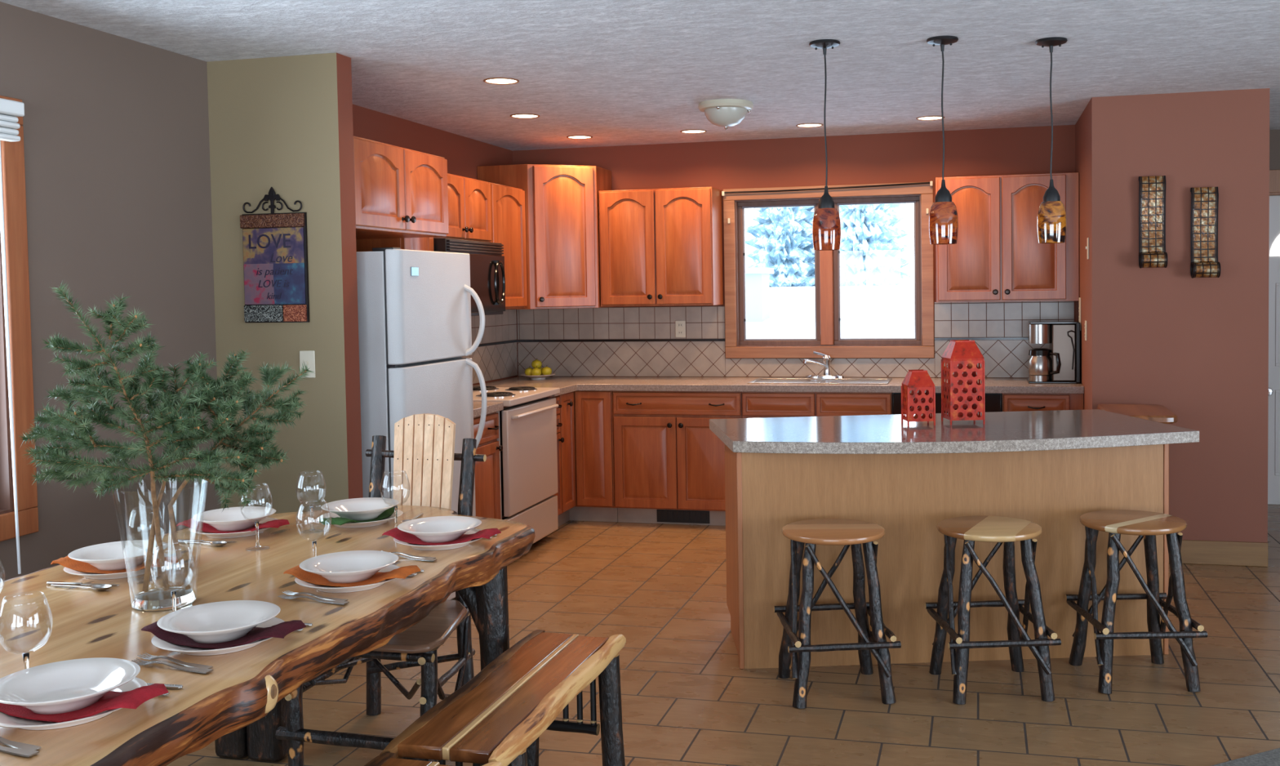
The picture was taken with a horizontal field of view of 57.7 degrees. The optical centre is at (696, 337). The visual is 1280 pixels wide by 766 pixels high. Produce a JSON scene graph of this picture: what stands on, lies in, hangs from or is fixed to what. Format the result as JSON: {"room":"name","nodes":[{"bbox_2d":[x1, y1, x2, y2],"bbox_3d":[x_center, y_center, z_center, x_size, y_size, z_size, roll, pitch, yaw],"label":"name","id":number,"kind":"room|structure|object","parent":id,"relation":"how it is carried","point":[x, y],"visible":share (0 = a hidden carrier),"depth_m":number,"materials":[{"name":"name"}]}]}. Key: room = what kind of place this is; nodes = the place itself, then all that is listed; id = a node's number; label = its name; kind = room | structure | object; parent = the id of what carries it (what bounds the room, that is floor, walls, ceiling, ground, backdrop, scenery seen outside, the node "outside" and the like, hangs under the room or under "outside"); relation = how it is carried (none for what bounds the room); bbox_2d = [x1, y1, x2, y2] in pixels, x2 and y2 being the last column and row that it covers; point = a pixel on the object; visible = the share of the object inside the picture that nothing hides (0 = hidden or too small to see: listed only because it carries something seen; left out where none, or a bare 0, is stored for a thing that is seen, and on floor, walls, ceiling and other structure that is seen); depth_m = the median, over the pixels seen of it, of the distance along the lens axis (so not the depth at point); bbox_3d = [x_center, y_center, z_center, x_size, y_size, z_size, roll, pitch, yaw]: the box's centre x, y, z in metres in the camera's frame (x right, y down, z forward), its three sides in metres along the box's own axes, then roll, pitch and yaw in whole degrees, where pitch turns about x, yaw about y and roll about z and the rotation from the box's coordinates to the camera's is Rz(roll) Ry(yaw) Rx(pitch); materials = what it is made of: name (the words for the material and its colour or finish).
{"room":"kitchen","nodes":[
{"label":"kitchen","id":0,"kind":"room"},
{"bbox_2d":[0,1,517,582],"bbox_3d":[-2.631,0.167,3.064,0.160,2.518,11.098,0,2,14],"label":"wall","id":1,"kind":"structure","parent":0,"point":[117,143],"depth_m":4.43,"materials":[{"name":"grey paint"}]},
{"bbox_2d":[0,95,39,541],"bbox_3d":[-2.604,-0.028,3.110,0.172,1.493,1.887,0,2,14],"label":"window","id":2,"kind":"structure","parent":1,"relation":"in","point":[12,153],"depth_m":3.95,"materials":[{"name":"brown wood"}]},
{"bbox_2d":[0,97,24,142],"bbox_3d":[-2.507,-0.688,3.051,0.055,0.133,1.805,0,2,14],"label":"window blind","id":3,"kind":"object","parent":2,"relation":"attached to","point":[10,110],"visible":1,"depth_m":3.87,"materials":[{"name":"white fabric"}]},
{"bbox_2d":[0,139,21,573],"bbox_3d":[-2.276,0.069,3.837,0.023,1.440,0.012,-1,2,-9],"label":"blind cord","id":4,"kind":"object","parent":3,"relation":"hanging from","point":[2,211],"visible":1,"depth_m":3.83,"materials":[{"name":"fabric"}]},
{"bbox_2d":[355,237,434,251],"bbox_3d":[-1.625,-0.513,6.163,0.339,0.775,0.352,0,2,14],"label":"upper cabinet","id":5,"kind":"object","parent":1,"relation":"attached to","point":[406,243],"visible":0.05,"depth_m":6.01,"materials":[{"name":"brown wood"}]},
{"bbox_2d":[353,136,448,239],"bbox_3d":[-1.638,-0.689,5.493,0.631,0.400,0.935,0,2,14],"label":"upper cabinet","id":6,"kind":"object","parent":1,"relation":"attached to","point":[401,193],"visible":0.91,"depth_m":5.39,"materials":[{"name":"brown wood"}]},
{"bbox_2d":[433,173,491,242],"bbox_3d":[-1.480,-0.740,6.700,0.371,0.370,0.772,0,2,14],"label":"upper cabinet","id":7,"kind":"object","parent":1,"relation":"attached to","point":[469,211],"visible":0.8,"depth_m":6.71,"materials":[{"name":"brown wood"}]},
{"bbox_2d":[433,238,505,315],"bbox_3d":[-1.433,-0.338,6.706,0.438,0.430,0.766,0,2,14],"label":"microwave","id":8,"kind":"object","parent":7,"relation":"attached to","point":[487,277],"visible":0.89,"depth_m":6.74,"materials":[{"name":"black"}]},
{"bbox_2d":[462,309,517,383],"bbox_3d":[-1.548,0.082,7.164,0.012,0.478,2.276,0,2,14],"label":"tile backsplash","id":9,"kind":"structure","parent":1,"relation":"attached to","point":[495,355],"depth_m":7.92,"materials":[{"name":"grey tile"}]},
{"bbox_2d":[488,182,527,308],"bbox_3d":[-1.337,-0.566,7.354,0.339,0.775,0.544,0,2,14],"label":"upper cabinet","id":10,"kind":"object","parent":1,"relation":"attached to","point":[507,202],"visible":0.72,"depth_m":7.33,"materials":[{"name":"brown wood"}]},
{"bbox_2d":[206,53,363,513],"bbox_3d":[-1.763,0.075,4.998,0.617,2.518,0.117,0,2,14],"label":"wall partition","id":11,"kind":"structure","parent":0,"point":[284,124],"depth_m":4.91,"materials":[{"name":"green paint"}]},
{"bbox_2d":[240,186,309,322],"bbox_3d":[-1.789,-0.349,4.912,0.306,0.574,0.023,0,2,14],"label":"wall sign","id":12,"kind":"object","parent":11,"relation":"attached to","point":[276,268],"visible":1,"depth_m":4.90,"materials":[{"name":"paint"}]},
{"bbox_2d":[299,350,315,377],"bbox_3d":[-1.647,0.114,4.902,0.072,0.115,0.016,0,2,14],"label":"light switch","id":13,"kind":"object","parent":11,"relation":"attached to","point":[308,357],"visible":0.8,"depth_m":4.90,"materials":[{"name":"beige plastic"}]},
{"bbox_2d":[0,0,1279,151],"bbox_3d":[1.370,-1.215,2.704,8.200,0.150,12.800,0,2,14],"label":"ceiling","id":14,"kind":"structure","parent":0,"point":[615,73],"depth_m":4.96,"materials":[{"name":"paint"}]},
{"bbox_2d":[483,77,519,84],"bbox_3d":[-0.926,-1.218,5.507,0.168,0.010,0.168,0,2,14],"label":"recessed light","id":15,"kind":"object","parent":14,"relation":"in","point":[495,81],"visible":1,"depth_m":5.51,"materials":[{"name":"white"}]},
{"bbox_2d":[697,98,753,129],"bbox_3d":[0.161,-1.196,6.283,0.300,0.146,0.300,0,2,14],"label":"dome light","id":16,"kind":"object","parent":14,"relation":"attached to","point":[723,113],"visible":1,"depth_m":6.19,"materials":[{"name":"beige"}]},
{"bbox_2d":[808,39,840,250],"bbox_3d":[0.534,-0.786,4.779,0.128,0.850,0.128,0,2,14],"label":"pendant lamp","id":17,"kind":"object","parent":14,"relation":"hanging from","point":[826,224],"visible":1,"depth_m":4.75,"materials":[{"name":"black"}]},
{"bbox_2d":[926,35,958,244],"bbox_3d":[1.010,-0.800,4.746,0.128,0.834,0.128,0,2,14],"label":"pendant lamp","id":18,"kind":"object","parent":14,"relation":"hanging from","point":[943,217],"visible":1,"depth_m":4.72,"materials":[{"name":"black"}]},
{"bbox_2d":[1035,36,1067,243],"bbox_3d":[1.472,-0.809,4.803,0.128,0.834,0.128,0,2,14],"label":"pendant lamp","id":19,"kind":"object","parent":14,"relation":"hanging from","point":[1051,224],"visible":1,"depth_m":4.78,"materials":[{"name":"black"}]},
{"bbox_2d":[166,504,1279,765],"bbox_3d":[1.410,1.436,2.812,8.200,0.120,12.800,0,2,14],"label":"floor","id":20,"kind":"structure","parent":0,"point":[686,699],"depth_m":4.33,"materials":[{"name":"tile"}]},
{"bbox_2d":[0,504,535,765],"bbox_3d":[-1.328,1.038,2.836,1.208,0.764,2.700,0,2,14],"label":"dining table","id":21,"kind":"object","parent":20,"relation":"on","point":[239,704],"visible":0.76,"depth_m":2.79,"materials":[{"name":"brown wood"}]},
{"bbox_2d":[0,745,39,756],"bbox_3d":[-1.183,0.683,1.943,0.197,0.008,0.023,0,2,20],"label":"fork","id":22,"kind":"object","parent":21,"relation":"on","point":[22,752],"visible":1,"depth_m":1.92,"materials":[{"name":"silver metal"}]},
{"bbox_2d":[0,736,41,750],"bbox_3d":[-1.189,0.682,1.972,0.197,0.008,0.023,0,3,26],"label":"fork","id":23,"kind":"object","parent":21,"relation":"on","point":[11,743],"visible":1,"depth_m":1.95,"materials":[{"name":"silver metal"}]},
{"bbox_2d":[0,676,147,729],"bbox_3d":[-1.149,0.669,2.112,0.272,0.024,0.272,0,2,14],"label":"dinner plate","id":24,"kind":"object","parent":21,"relation":"on","point":[6,720],"visible":0.33,"depth_m":2.04,"materials":[{"name":"beige ceramic"}]},
{"bbox_2d":[0,683,168,722],"bbox_3d":[-1.152,0.653,2.113,0.345,0.032,0.156,0,2,14],"label":"napkin","id":25,"kind":"object","parent":24,"relation":"on","point":[132,699],"visible":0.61,"depth_m":2.06,"materials":[{"name":"fabric"}]},
{"bbox_2d":[0,657,140,714],"bbox_3d":[-1.149,0.643,2.111,0.248,0.045,0.248,0,2,14],"label":"soup bowl","id":26,"kind":"object","parent":25,"relation":"on","point":[74,684],"visible":1,"depth_m":2.15,"materials":[{"name":"beige ceramic"}]},
{"bbox_2d":[50,582,111,590],"bbox_3d":[-1.600,0.647,3.014,0.190,0.009,0.039,0,2,18],"label":"spoon","id":27,"kind":"object","parent":21,"relation":"on","point":[103,586],"visible":1,"depth_m":3.01,"materials":[{"name":"silver metal"}]},
{"bbox_2d":[63,552,172,578],"bbox_3d":[-1.589,0.632,3.194,0.272,0.024,0.272,0,2,14],"label":"dinner plate","id":28,"kind":"object","parent":21,"relation":"on","point":[88,575],"visible":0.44,"depth_m":3.11,"materials":[{"name":"beige ceramic"}]},
{"bbox_2d":[50,555,177,573],"bbox_3d":[-1.587,0.616,3.192,0.345,0.032,0.156,0,2,14],"label":"napkin","id":29,"kind":"object","parent":28,"relation":"on","point":[67,562],"visible":0.54,"depth_m":3.15,"materials":[{"name":"fabric"}]},
{"bbox_2d":[67,539,168,570],"bbox_3d":[-1.589,0.606,3.193,0.248,0.045,0.248,0,2,14],"label":"soup bowl","id":30,"kind":"object","parent":29,"relation":"on","point":[108,556],"visible":0.94,"depth_m":3.22,"materials":[{"name":"beige ceramic"}]},
{"bbox_2d":[111,480,208,610],"bbox_3d":[-1.309,0.506,2.842,0.218,0.296,0.218,0,2,14],"label":"glass vase","id":31,"kind":"object","parent":21,"relation":"on","point":[155,599],"visible":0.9,"depth_m":2.81,"materials":[{"name":"clear"}]},
{"bbox_2d":[17,280,252,591],"bbox_3d":[-1.367,0.242,2.791,0.739,0.769,0.296,0,2,14],"label":"branch","id":32,"kind":"object","parent":31,"relation":"in","point":[99,385],"visible":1,"depth_m":2.79,"materials":[{"name":"green plant"}]},
{"bbox_2d":[128,351,235,591],"bbox_3d":[-1.262,0.327,2.864,0.459,0.589,0.191,1,3,33],"label":"branch","id":33,"kind":"object","parent":31,"relation":"in","point":[216,430],"visible":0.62,"depth_m":2.85,"materials":[{"name":"green plant"}]},
{"bbox_2d":[167,349,313,589],"bbox_3d":[-1.118,0.322,2.899,0.265,0.594,0.326,1,3,44],"label":"branch","id":34,"kind":"object","parent":31,"relation":"in","point":[237,397],"visible":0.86,"depth_m":2.88,"materials":[{"name":"green plant"}]},
{"bbox_2d":[131,657,213,673],"bbox_3d":[-1.066,0.665,2.351,0.197,0.008,0.023,0,2,20],"label":"fork","id":35,"kind":"object","parent":21,"relation":"on","point":[203,670],"visible":0.89,"depth_m":2.34,"materials":[{"name":"silver metal"}]},
{"bbox_2d":[137,652,213,668],"bbox_3d":[-1.071,0.663,2.380,0.197,0.008,0.023,0,3,26],"label":"fork","id":36,"kind":"object","parent":21,"relation":"on","point":[180,662],"visible":1,"depth_m":2.38,"materials":[{"name":"silver metal"}]},
{"bbox_2d":[151,617,284,655],"bbox_3d":[-1.034,0.651,2.519,0.272,0.024,0.272,0,2,14],"label":"dinner plate","id":37,"kind":"object","parent":21,"relation":"on","point":[157,642],"visible":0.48,"depth_m":2.45,"materials":[{"name":"beige ceramic"}]},
{"bbox_2d":[141,619,306,648],"bbox_3d":[-1.036,0.635,2.520,0.345,0.032,0.157,0,2,14],"label":"napkin","id":38,"kind":"object","parent":37,"relation":"on","point":[281,629],"visible":0.57,"depth_m":2.48,"materials":[{"name":"fabric"}]},
{"bbox_2d":[156,600,280,643],"bbox_3d":[-1.034,0.625,2.518,0.248,0.045,0.248,0,2,14],"label":"soup bowl","id":39,"kind":"object","parent":38,"relation":"on","point":[221,621],"visible":1,"depth_m":2.56,"materials":[{"name":"beige ceramic"}]},
{"bbox_2d":[188,516,277,537],"bbox_3d":[-1.471,0.610,3.700,0.272,0.024,0.272,0,2,14],"label":"dinner plate","id":40,"kind":"object","parent":21,"relation":"on","point":[214,535],"visible":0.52,"depth_m":3.62,"materials":[{"name":"beige ceramic"}]},
{"bbox_2d":[176,518,289,533],"bbox_3d":[-1.469,0.594,3.698,0.345,0.032,0.158,0,2,14],"label":"napkin","id":41,"kind":"object","parent":40,"relation":"on","point":[193,523],"visible":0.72,"depth_m":3.66,"materials":[{"name":"fabric"}]},
{"bbox_2d":[192,506,275,530],"bbox_3d":[-1.472,0.584,3.699,0.248,0.045,0.248,0,2,14],"label":"soup bowl","id":42,"kind":"object","parent":41,"relation":"on","point":[233,518],"visible":0.98,"depth_m":3.73,"materials":[{"name":"beige ceramic"}]},
{"bbox_2d":[277,593,349,604],"bbox_3d":[-0.943,0.642,2.851,0.197,0.008,0.023,0,2,20],"label":"fork","id":43,"kind":"object","parent":21,"relation":"on","point":[286,597],"visible":1,"depth_m":2.85,"materials":[{"name":"silver metal"}]},
{"bbox_2d":[282,590,348,600],"bbox_3d":[-0.948,0.641,2.880,0.197,0.008,0.023,0,3,26],"label":"fork","id":44,"kind":"object","parent":21,"relation":"on","point":[290,593],"visible":1,"depth_m":2.88,"materials":[{"name":"silver metal"}]},
{"bbox_2d":[294,564,400,592],"bbox_3d":[-0.901,0.629,3.017,0.272,0.024,0.272,0,2,14],"label":"dinner plate","id":45,"kind":"object","parent":21,"relation":"on","point":[319,587],"visible":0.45,"depth_m":2.94,"materials":[{"name":"beige ceramic"}]},
{"bbox_2d":[283,564,420,586],"bbox_3d":[-0.903,0.613,3.017,0.345,0.032,0.157,0,2,14],"label":"napkin","id":46,"kind":"object","parent":45,"relation":"on","point":[402,571],"visible":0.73,"depth_m":2.98,"materials":[{"name":"fabric"}]},
{"bbox_2d":[299,550,398,582],"bbox_3d":[-0.901,0.603,3.016,0.248,0.045,0.248,0,2,14],"label":"soup bowl","id":47,"kind":"object","parent":46,"relation":"on","point":[352,566],"visible":1,"depth_m":3.06,"materials":[{"name":"beige ceramic"}]},
{"bbox_2d":[317,509,403,527],"bbox_3d":[-1.110,0.599,3.833,0.272,0.024,0.272,0,2,14],"label":"dinner plate","id":48,"kind":"object","parent":21,"relation":"on","point":[400,513],"visible":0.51,"depth_m":3.76,"materials":[{"name":"beige ceramic"}]},
{"bbox_2d":[319,505,396,524],"bbox_3d":[-1.111,0.583,3.830,0.158,0.032,0.345,0,2,14],"label":"napkin","id":49,"kind":"object","parent":48,"relation":"on","point":[338,520],"visible":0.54,"depth_m":3.70,"materials":[{"name":"fabric"}]},
{"bbox_2d":[320,497,399,520],"bbox_3d":[-1.110,0.573,3.832,0.248,0.045,0.248,0,2,14],"label":"soup bowl","id":50,"kind":"object","parent":49,"relation":"on","point":[364,508],"visible":0.91,"depth_m":3.87,"materials":[{"name":"beige ceramic"}]},
{"bbox_2d":[393,528,482,550],"bbox_3d":[-0.769,0.608,3.483,0.272,0.024,0.272,0,2,14],"label":"dinner plate","id":51,"kind":"object","parent":21,"relation":"on","point":[424,547],"visible":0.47,"depth_m":3.40,"materials":[{"name":"beige ceramic"}]},
{"bbox_2d":[382,527,501,545],"bbox_3d":[-0.772,0.592,3.484,0.345,0.032,0.157,0,2,14],"label":"napkin","id":52,"kind":"object","parent":51,"relation":"on","point":[395,532],"visible":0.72,"depth_m":3.45,"materials":[{"name":"fabric"}]},
{"bbox_2d":[397,515,481,542],"bbox_3d":[-0.770,0.582,3.482,0.248,0.045,0.248,0,2,14],"label":"soup bowl","id":53,"kind":"object","parent":52,"relation":"on","point":[435,529],"visible":1,"depth_m":3.53,"materials":[{"name":"beige ceramic"}]},
{"bbox_2d":[275,413,486,765],"bbox_3d":[-1.003,0.831,3.917,0.606,1.074,0.773,0,2,14],"label":"dining chair","id":54,"kind":"object","parent":20,"relation":"on","point":[424,443],"visible":0.57,"depth_m":4.06,"materials":[{"name":"brown wood"}]},
{"bbox_2d":[356,247,487,599],"bbox_3d":[-1.504,0.453,5.488,0.826,1.716,0.760,0,2,14],"label":"refrigerator","id":55,"kind":"object","parent":20,"relation":"on","point":[415,331],"visible":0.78,"depth_m":5.16,"materials":[{"name":"white"}]},
{"bbox_2d":[363,751,503,765],"bbox_3d":[-0.687,1.202,2.182,0.357,0.465,0.970,0,2,14],"label":"bench","id":56,"kind":"object","parent":20,"relation":"on","point":[387,758],"visible":1,"depth_m":2.61,"materials":[{"name":"brown wood"}]},
{"bbox_2d":[473,411,502,519],"bbox_3d":[-1.431,0.847,6.211,0.680,0.868,0.515,0,2,14],"label":"base cabinet","id":57,"kind":"object","parent":20,"relation":"on","point":[487,487],"visible":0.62,"depth_m":6.23,"materials":[{"name":"brown wood"}]},
{"bbox_2d":[473,401,503,417],"bbox_3d":[-1.443,0.390,6.194,0.669,0.045,0.515,0,2,14],"label":"countertop","id":58,"kind":"structure","parent":57,"relation":"on","point":[491,406],"depth_m":6.22,"materials":[{"name":"laminate"}]},
{"bbox_2d":[379,629,626,765],"bbox_3d":[-0.471,1.160,3.137,0.356,0.465,0.970,0,2,14],"label":"bench","id":59,"kind":"object","parent":20,"relation":"on","point":[501,713],"visible":0.98,"depth_m":3.08,"materials":[{"name":"brown wood"}]},
{"bbox_2d":[472,386,559,542],"bbox_3d":[-1.245,0.687,6.830,0.713,1.070,0.782,0,2,14],"label":"range","id":60,"kind":"object","parent":20,"relation":"on","point":[527,420],"visible":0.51,"depth_m":6.70,"materials":[{"name":"beige"}]},
{"bbox_2d":[472,386,559,406],"bbox_3d":[-1.262,0.346,6.819,0.688,0.038,0.782,0,2,14],"label":"cooktop","id":61,"kind":"object","parent":60,"relation":"in","point":[510,396],"depth_m":6.75,"materials":[{"name":"beige"}]},
{"bbox_2d":[550,395,564,515],"bbox_3d":[-1.165,0.798,7.309,0.680,0.868,0.168,0,2,14],"label":"base cabinet","id":62,"kind":"object","parent":20,"relation":"on","point":[559,439],"visible":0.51,"depth_m":7.28,"materials":[{"name":"brown wood"}]},
{"bbox_2d":[557,391,617,526],"bbox_3d":[-0.938,0.775,7.785,0.897,0.868,0.863,0,2,14],"label":"base cabinet","id":63,"kind":"object","parent":20,"relation":"on","point":[586,417],"visible":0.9,"depth_m":7.54,"materials":[{"name":"brown wood"}]},
{"bbox_2d":[472,376,1084,396],"bbox_3d":[0.449,0.314,7.342,3.805,0.045,1.033,0,2,14],"label":"countertop","id":64,"kind":"structure","parent":63,"relation":"on","point":[566,384],"depth_m":7.34,"materials":[{"name":"laminate"}]},
{"bbox_2d":[746,377,892,384],"bbox_3d":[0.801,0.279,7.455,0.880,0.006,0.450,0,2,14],"label":"sink","id":65,"kind":"object","parent":64,"relation":"in","point":[761,380],"visible":1,"depth_m":7.45,"materials":[{"name":"silver metal"}]},
{"bbox_2d":[803,351,844,377],"bbox_3d":[0.834,0.178,7.630,0.271,0.178,0.097,-1,2,-1],"label":"faucet","id":66,"kind":"object","parent":64,"relation":"on","point":[826,358],"visible":1,"depth_m":7.61,"materials":[{"name":"silver metal"}]},
{"bbox_2d":[1026,320,1079,383],"bbox_3d":[2.188,0.088,7.113,0.299,0.372,0.285,0,2,14],"label":"coffee maker","id":67,"kind":"object","parent":64,"relation":"on","point":[1060,363],"visible":1,"depth_m":7.00,"materials":[{"name":"silver metal"}]},
{"bbox_2d":[613,391,742,525],"bbox_3d":[-0.059,0.766,7.686,0.850,0.868,0.643,0,2,14],"label":"base cabinet","id":68,"kind":"object","parent":20,"relation":"on","point":[667,455],"visible":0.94,"depth_m":7.43,"materials":[{"name":"brown wood"}]},
{"bbox_2d":[656,509,709,523],"bbox_3d":[-0.086,1.157,7.490,0.350,0.080,0.012,0,2,14],"label":"floor register","id":69,"kind":"object","parent":68,"relation":"attached to","point":[663,515],"visible":1,"depth_m":7.49,"materials":[{"name":"black"}]},
{"bbox_2d":[742,391,893,417],"bbox_3d":[0.811,0.761,7.476,0.934,0.868,0.639,0,2,14],"label":"base cabinet","id":70,"kind":"object","parent":20,"relation":"on","point":[754,404],"visible":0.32,"depth_m":7.19,"materials":[{"name":"brown wood"}]},
{"bbox_2d":[773,518,901,708],"bbox_3d":[0.518,1.022,4.361,0.410,0.616,0.405,-1,2,-5],"label":"bar stool","id":71,"kind":"object","parent":20,"relation":"on","point":[828,531],"visible":1,"depth_m":4.23,"materials":[{"name":"brown wood"}]},
{"bbox_2d":[892,392,1001,413],"bbox_3d":[1.585,0.757,7.298,0.645,0.868,0.621,0,2,14],"label":"dishwasher","id":72,"kind":"object","parent":20,"relation":"on","point":[993,401],"visible":0.16,"depth_m":7.00,"materials":[{"name":"black"}]},
{"bbox_2d":[709,408,1199,668],"bbox_3d":[1.051,0.835,4.986,1.920,0.914,1.014,-1,2,-3],"label":"kitchen island","id":73,"kind":"object","parent":20,"relation":"on","point":[1049,469],"visible":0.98,"depth_m":4.65,"materials":[{"name":"brown wood"}]},
{"bbox_2d":[709,408,1198,442],"bbox_3d":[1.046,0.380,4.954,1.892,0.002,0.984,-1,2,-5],"label":"island countertop","id":74,"kind":"structure","parent":73,"relation":"on","point":[1057,424],"depth_m":4.88,"materials":[{"name":"stone"}]},
{"bbox_2d":[901,368,935,426],"bbox_3d":[0.962,0.260,5.031,0.123,0.235,0.118,-1,2,-3],"label":"lantern","id":75,"kind":"object","parent":74,"relation":"on","point":[914,380],"visible":1,"depth_m":4.98,"materials":[{"name":"red metal"}]},
{"bbox_2d":[941,339,985,424],"bbox_3d":[1.163,0.193,5.062,0.153,0.360,0.148,-1,2,-3],"label":"lantern","id":76,"kind":"object","parent":74,"relation":"on","point":[963,353],"visible":1,"depth_m":5.00,"materials":[{"name":"red metal"}]},
{"bbox_2d":[924,515,1061,704],"bbox_3d":[1.105,1.013,4.370,0.410,0.617,0.405,-1,2,-3],"label":"bar stool","id":77,"kind":"object","parent":20,"relation":"on","point":[986,528],"visible":1,"depth_m":4.24,"materials":[{"name":"brown wood"}]},
{"bbox_2d":[1001,393,1083,411],"bbox_3d":[2.124,0.754,7.156,0.462,0.868,0.643,0,2,14],"label":"base cabinet","id":78,"kind":"object","parent":20,"relation":"on","point":[1010,402],"visible":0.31,"depth_m":6.87,"materials":[{"name":"brown wood"}]},
{"bbox_2d":[1064,509,1207,693],"bbox_3d":[1.673,1.002,4.447,0.410,0.618,0.405,-1,2,0],"label":"bar stool","id":79,"kind":"object","parent":20,"relation":"on","point":[1147,524],"visible":1,"depth_m":4.32,"materials":[{"name":"brown wood"}]},
{"bbox_2d":[1097,404,1177,423],"bbox_3d":[2.259,0.802,5.945,0.330,0.866,0.580,0,2,14],"label":"side table","id":80,"kind":"object","parent":20,"relation":"on","point":[1154,412],"visible":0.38,"depth_m":5.84,"materials":[{"name":"brown wood"}]},
{"bbox_2d":[1210,747,1279,765],"bbox_3d":[2.230,1.336,3.329,1.288,0.012,1.031,-2,3,-25],"label":"floor mat","id":81,"kind":"object","parent":20,"relation":"on","point":[1272,757],"visible":1,"depth_m":3.63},
{"bbox_2d":[512,124,1075,377],"bbox_3d":[0.584,-0.079,7.907,3.807,2.518,0.160,0,2,14],"label":"wall","id":82,"kind":"structure","parent":0,"point":[907,157],"depth_m":7.70,"materials":[{"name":"paint"}]},
{"bbox_2d":[476,164,613,309],"bbox_3d":[-1.011,-0.669,7.863,0.733,0.945,0.622,0,2,14],"label":"upper cabinet","id":83,"kind":"object","parent":82,"relation":"attached to","point":[562,202],"visible":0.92,"depth_m":7.63,"materials":[{"name":"brown wood"}]},
{"bbox_2d":[598,186,723,306],"bbox_3d":[-0.241,-0.600,7.814,0.778,0.775,0.361,0,2,14],"label":"upper cabinet","id":84,"kind":"object","parent":82,"relation":"attached to","point":[659,246],"visible":1,"depth_m":7.67,"materials":[{"name":"brown wood"}]},
{"bbox_2d":[516,301,1074,377],"bbox_3d":[0.565,0.022,7.827,3.788,0.493,0.012,0,2,14],"label":"tile backsplash","id":85,"kind":"structure","parent":82,"relation":"attached to","point":[607,341],"depth_m":7.96,"materials":[{"name":"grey tile"}]},
{"bbox_2d":[675,320,685,337],"bbox_3d":[-0.109,-0.057,7.980,0.072,0.115,0.010,0,2,14],"label":"wall outlet","id":86,"kind":"object","parent":85,"relation":"attached to","point":[680,326],"visible":1,"depth_m":7.98,"materials":[{"name":"beige plastic"}]},
{"bbox_2d":[723,182,934,358],"bbox_3d":[0.887,-0.437,7.795,1.397,1.148,0.164,0,2,14],"label":"window","id":87,"kind":"structure","parent":82,"relation":"in","point":[828,340],"depth_m":7.75,"materials":[{"name":"brown wood"}]},
{"bbox_2d":[721,181,933,195],"bbox_3d":[0.854,-0.983,7.678,1.398,0.049,0.031,0,2,14],"label":"curtain rod","id":88,"kind":"object","parent":87,"relation":"attached to","point":[931,183],"visible":1,"depth_m":7.66,"materials":[{"name":"black metal"}]},
{"bbox_2d":[935,172,1079,302],"bbox_3d":[1.946,-0.615,7.284,0.854,0.781,0.361,0,2,14],"label":"upper cabinet","id":89,"kind":"object","parent":82,"relation":"attached to","point":[997,255],"visible":0.98,"depth_m":7.14,"materials":[{"name":"brown wood"}]},
{"bbox_2d":[1075,88,1269,542],"bbox_3d":[2.910,-0.100,7.550,0.883,2.518,2.761,0,2,14],"label":"wall pillar","id":90,"kind":"structure","parent":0,"point":[1197,348],"depth_m":6.20,"materials":[{"name":"paint"}]},
{"bbox_2d":[1137,175,1168,268],"bbox_3d":[2.427,-0.613,6.164,0.134,0.492,0.112,0,2,14],"label":"sconce","id":91,"kind":"object","parent":90,"relation":"attached to","point":[1152,189],"visible":1,"depth_m":6.18,"materials":[{"name":"glass"}]},
{"bbox_2d":[1190,186,1220,278],"bbox_3d":[2.680,-0.552,6.105,0.134,0.481,0.112,0,2,14],"label":"sconce","id":92,"kind":"object","parent":90,"relation":"attached to","point":[1204,201],"visible":1,"depth_m":6.12,"materials":[{"name":"glass"}]},
{"bbox_2d":[1180,539,1267,566],"bbox_3d":[2.594,1.154,6.252,0.897,0.128,0.016,0,2,14],"label":"baseboard","id":93,"kind":"structure","parent":90,"relation":"attached to","point":[1192,551],"depth_m":6.19,"materials":[{"name":"brown wood"}]},
{"bbox_2d":[1269,129,1279,169],"bbox_3d":[4.969,-0.132,7.570,3.110,2.518,0.150,0,2,14],"label":"wall","id":94,"kind":"structure","parent":0,"point":[1274,135],"depth_m":7.71,"materials":[{"name":"beige paint"}]},
{"bbox_2d":[1267,169,1279,504],"bbox_3d":[4.210,0.008,7.726,1.140,2.250,0.135,0,2,14],"label":"door","id":95,"kind":"structure","parent":94,"relation":"in","point":[1273,420],"depth_m":7.81,"materials":[{"name":"white wood"}]},
{"bbox_2d":[1269,234,1279,256],"bbox_3d":[4.201,-0.677,7.702,0.720,0.260,0.005,0,2,14],"label":"fan light","id":96,"kind":"object","parent":95,"relation":"attached to","point":[1274,239],"depth_m":7.78,"materials":[{"name":"clear glass"}]},
{"label":"outside","id":97,"kind":"structure","parent":0,"visible":0},
{"bbox_2d":[746,281,915,338],"bbox_3d":[2.608,-0.137,53.174,100.000,4.900,85.500,0,2,14],"label":"snowy ground","id":98,"kind":"structure","parent":97,"point":[866,311],"depth_m":33.43,"materials":[{"name":"white"}]},
{"bbox_2d":[745,267,773,321],"bbox_3d":[1.460,-1.109,32.554,1.200,1.650,1.600,0,2,14],"label":"shed","id":99,"kind":"object","parent":98,"relation":"on","point":[757,284],"visible":0.46,"depth_m":31.92,"materials":[{"name":"white"}]},
{"bbox_2d":[745,206,814,287],"bbox_3d":[3.978,-11.105,54.104,4.186,18.436,4.107,0,2,14],"label":"spruce tree","id":100,"kind":"object","parent":98,"relation":"on","point":[783,242],"visible":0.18,"depth_m":53.28,"materials":[{"name":"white plant"}]},
{"bbox_2d":[811,203,912,285],"bbox_3d":[7.261,-11.793,51.305,4.495,19.933,4.457,0,2,14],"label":"spruce tree","id":101,"kind":"object","parent":98,"relation":"on","point":[868,249],"visible":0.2,"depth_m":50.30,"materials":[{"name":"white plant"}]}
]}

